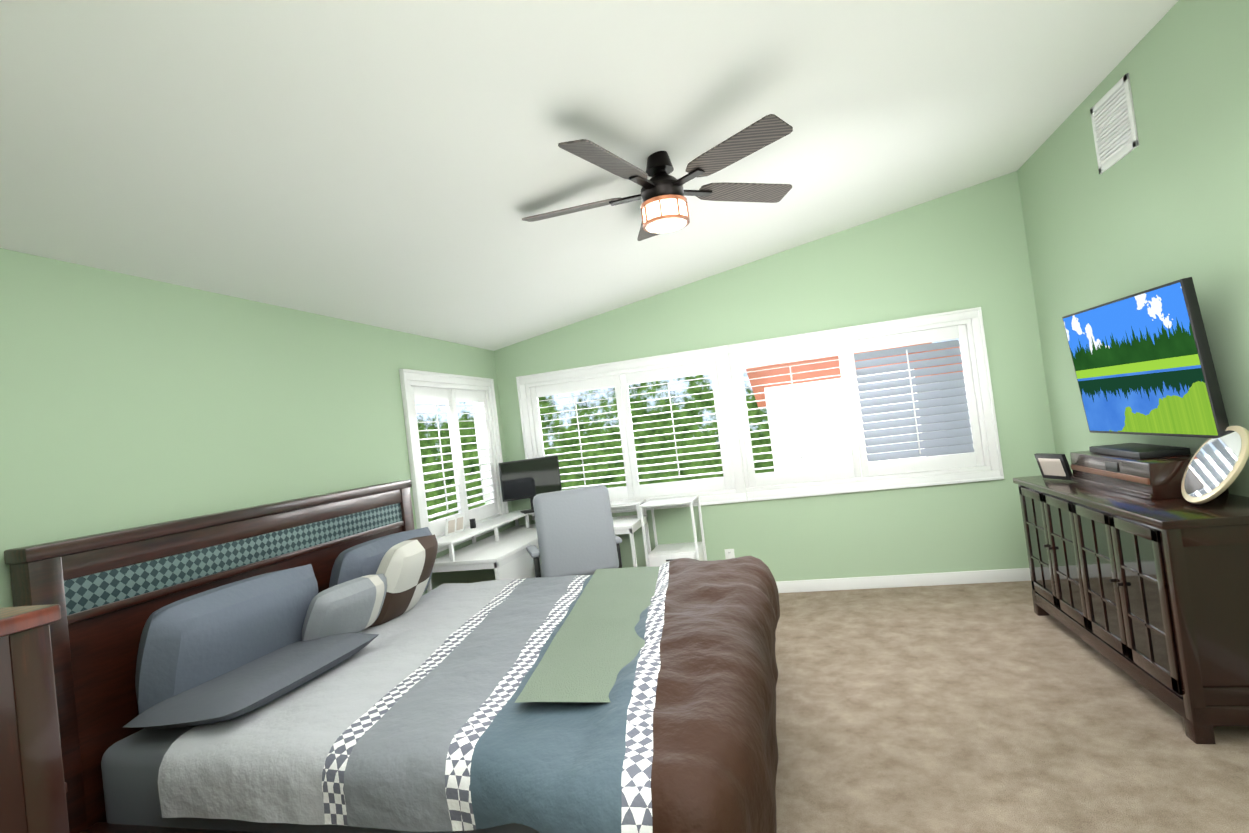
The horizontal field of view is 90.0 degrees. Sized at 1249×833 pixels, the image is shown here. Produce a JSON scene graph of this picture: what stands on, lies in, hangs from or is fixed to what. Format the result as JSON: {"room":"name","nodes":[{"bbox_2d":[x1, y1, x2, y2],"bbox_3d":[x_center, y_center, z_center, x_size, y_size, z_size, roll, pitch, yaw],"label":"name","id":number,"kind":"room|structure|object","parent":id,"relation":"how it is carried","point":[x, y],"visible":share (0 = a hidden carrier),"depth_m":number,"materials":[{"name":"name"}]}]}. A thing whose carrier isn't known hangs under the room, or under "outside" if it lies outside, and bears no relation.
{"room":"bedroom","nodes":[
{"label":"bedroom","id":0,"kind":"room"},
{"bbox_2d":[0,248,514,607],"bbox_3d":[-1.853,0.113,3.380,0.150,3.350,5.380,-7,-1,15],"label":"wall","id":1,"kind":"structure","parent":0,"point":[126,400],"depth_m":2.75,"materials":[{"name":"green paint"}]},
{"bbox_2d":[399,369,509,552],"bbox_3d":[-1.338,0.325,5.009,0.106,1.325,1.380,-7,-1,15],"label":"window shutters","id":2,"kind":"object","parent":1,"relation":"attached to","point":[451,390],"visible":0.88,"depth_m":4.96,"materials":[{"name":"white paint"}]},
{"bbox_2d":[0,0,1178,350],"bbox_3d":[0.031,-1.315,2.102,5.060,1.004,7.180,-7,-1,15],"label":"ceiling","id":3,"kind":"structure","parent":0,"point":[406,166],"depth_m":2.41,"materials":[{"name":"white paint"}]},
{"bbox_2d":[522,114,792,240],"bbox_3d":[0.127,-1.028,2.876,1.265,0.345,1.327,-7,-1,15],"label":"fan","id":4,"kind":"object","parent":3,"relation":"hanging from","point":[664,205],"visible":1,"depth_m":2.77,"materials":[{"name":"brown metal"}]},
{"bbox_2d":[496,171,1055,581],"bbox_3d":[1.011,-0.185,5.326,4.440,3.350,0.160,-7,-1,15],"label":"wall","id":5,"kind":"structure","parent":0,"point":[962,249],"depth_m":5.01,"materials":[{"name":"green paint"}]},
{"bbox_2d":[516,345,746,519],"bbox_3d":[0.024,0.174,5.532,1.944,1.325,0.106,-7,-1,15],"label":"window shutters","id":6,"kind":"object","parent":5,"relation":"attached to","point":[620,377],"visible":0.88,"depth_m":5.47,"materials":[{"name":"white paint"}]},
{"bbox_2d":[724,549,734,558],"bbox_3d":[0.894,1.184,5.289,0.080,0.120,0.008,-7,-1,15],"label":"electrical outlet plate","id":7,"kind":"object","parent":5,"relation":"attached to","point":[729,554],"visible":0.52,"depth_m":5.29,"materials":[{"name":"white paint"}]},
{"bbox_2d":[727,307,1003,501],"bbox_3d":[1.887,-0.063,5.043,1.935,1.325,0.106,-7,-1,15],"label":"window shutters","id":8,"kind":"object","parent":5,"relation":"attached to","point":[981,460],"visible":1,"depth_m":4.97,"materials":[{"name":"white paint"}]},
{"bbox_2d":[776,568,1030,592],"bbox_3d":[1.201,1.429,5.208,4.410,0.095,0.014,-7,-1,15],"label":"baseboard","id":9,"kind":"structure","parent":5,"relation":"attached to","point":[961,577],"depth_m":4.92,"materials":[{"name":"white paint"}]},
{"bbox_2d":[775,581,1248,832],"bbox_3d":[0.376,1.548,2.031,4.760,0.100,6.880,-7,-1,15],"label":"floor","id":10,"kind":"structure","parent":0,"point":[998,707],"depth_m":2.72,"materials":[{"name":"carpet"}]},
{"bbox_2d":[0,604,69,832],"bbox_3d":[-1.419,1.033,0.953,0.902,1.300,0.543,-7,-1,15],"label":"chest","id":11,"kind":"object","parent":10,"relation":"on","point":[32,792],"visible":1,"depth_m":1.05,"materials":[{"name":"brown wood"}]},
{"bbox_2d":[4,480,779,832],"bbox_3d":[-0.571,0.954,2.723,2.388,1.340,2.372,-7,-1,15],"label":"bed","id":12,"kind":"object","parent":10,"relation":"on","point":[316,664],"visible":1,"depth_m":2.15,"materials":[{"name":"grey fabric"}]},
{"bbox_2d":[427,499,650,591],"bbox_3d":[-0.553,1.234,4.843,1.245,0.885,1.515,-7,-1,15],"label":"desk","id":13,"kind":"object","parent":10,"relation":"on","point":[505,555],"visible":0.46,"depth_m":4.63,"materials":[{"name":"white paint"}]},
{"bbox_2d":[445,515,459,535],"bbox_3d":[-1.268,0.802,4.554,0.038,0.128,0.090,-8,-2,30],"label":"framed picture","id":14,"kind":"object","parent":13,"relation":"on","point":[455,524],"depth_m":4.56,"materials":[{"name":"white paint"}]},
{"bbox_2d":[458,514,463,531],"bbox_3d":[-1.238,0.801,4.671,0.038,0.128,0.090,-8,-2,30],"label":"framed picture","id":15,"kind":"object","parent":13,"relation":"on","point":[460,517],"depth_m":4.68,"materials":[{"name":"white paint"}]},
{"bbox_2d":[469,518,475,528],"bbox_3d":[-1.171,0.826,4.819,0.043,0.070,0.043,-7,-1,0],"label":"framed picture","id":16,"kind":"object","parent":13,"relation":"on","point":[472,521],"depth_m":4.80,"materials":[{"name":"white paint"}]},
{"bbox_2d":[498,455,561,513],"bbox_3d":[-0.815,0.603,5.489,0.530,0.460,0.180,-6,-2,-21],"label":"monitor","id":17,"kind":"object","parent":13,"relation":"on","point":[526,479],"visible":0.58,"depth_m":5.48,"materials":[{"name":"black plastic"}]},
{"bbox_2d":[526,485,621,577],"bbox_3d":[-0.367,1.083,4.577,0.650,1.127,0.644,-6,-1,-15],"label":"office chair","id":18,"kind":"object","parent":10,"relation":"on","point":[576,535],"visible":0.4,"depth_m":4.31,"materials":[{"name":"grey fabric"},{"name":"black plastic"}]},
{"bbox_2d":[639,495,706,566],"bbox_3d":[0.428,1.127,5.150,0.430,0.878,0.423,-7,-1,15],"label":"cart","id":19,"kind":"object","parent":10,"relation":"on","point":[659,555],"visible":0.44,"depth_m":5.02,"materials":[{"name":"white paint"}]},
{"bbox_2d":[1013,473,1248,743],"bbox_3d":[2.619,0.813,3.196,0.521,0.880,1.690,-7,-1,15],"label":"dresser","id":20,"kind":"object","parent":10,"relation":"on","point":[1152,596],"visible":0.94,"depth_m":2.63,"materials":[{"name":"brown wood"}]},
{"bbox_2d":[1034,453,1072,479],"bbox_3d":[2.640,0.292,3.801,0.088,0.160,0.220,-21,0,-6],"label":"framed picture","id":21,"kind":"object","parent":20,"relation":"on","point":[1054,466],"visible":0.96,"depth_m":3.78,"materials":[{"name":"black plastic"}]},
{"bbox_2d":[1070,443,1228,499],"bbox_3d":[2.652,0.263,3.230,0.302,0.204,0.830,-7,-1,15],"label":"media box","id":22,"kind":"object","parent":20,"relation":"on","point":[1149,471],"visible":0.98,"depth_m":3.04,"materials":[{"name":"brown wood"}]},
{"bbox_2d":[1181,426,1248,503],"bbox_3d":[2.475,0.203,2.620,0.020,0.360,0.360,26,9,17],"label":"round mirror","id":23,"kind":"object","parent":20,"relation":"on","point":[1214,468],"visible":0.92,"depth_m":2.59,"materials":[{"name":"beige"}]},
{"bbox_2d":[1016,0,1248,496],"bbox_3d":[2.383,-0.445,1.492,0.150,3.350,6.880,-7,-1,15],"label":"wall","id":24,"kind":"structure","parent":0,"point":[1175,207],"depth_m":3.04,"materials":[{"name":"green paint"}]},
{"bbox_2d":[1090,73,1138,173],"bbox_3d":[2.651,-1.574,3.389,0.016,0.380,0.400,-7,-1,15],"label":"air vent","id":25,"kind":"object","parent":24,"relation":"in","point":[1114,125],"visible":1,"depth_m":3.36,"materials":[{"name":"white metal"}]},
{"bbox_3d":[2.660,-0.262,3.106,0.165,0.280,0.200,-7,-1,15],"label":"mount","id":26,"kind":"object","parent":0,"visible":0},
{"bbox_2d":[1062,277,1228,437],"bbox_3d":[2.592,-0.254,3.166,0.068,0.700,1.040,-12,-2,11],"label":"wall-mounted tv","id":27,"kind":"object","parent":26,"relation":"attached to","point":[1143,363],"visible":0.92,"depth_m":3.00,"materials":[{"name":"black plastic"}]},
{"label":"outside","id":28,"kind":"structure","parent":0,"visible":0},
{"bbox_2d":[415,338,958,521],"bbox_3d":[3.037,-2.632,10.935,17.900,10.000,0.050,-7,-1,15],"label":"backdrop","id":29,"kind":"structure","parent":28,"point":[546,410],"depth_m":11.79,"materials":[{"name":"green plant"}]},
{"bbox_2d":[746,342,972,474],"bbox_3d":[5.317,0.181,8.337,6.900,3.742,3.141,-7,-1,15],"label":"house","id":30,"kind":"structure","parent":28,"point":[802,391],"depth_m":8.38,"materials":[{"name":"white paint"}]}
]}

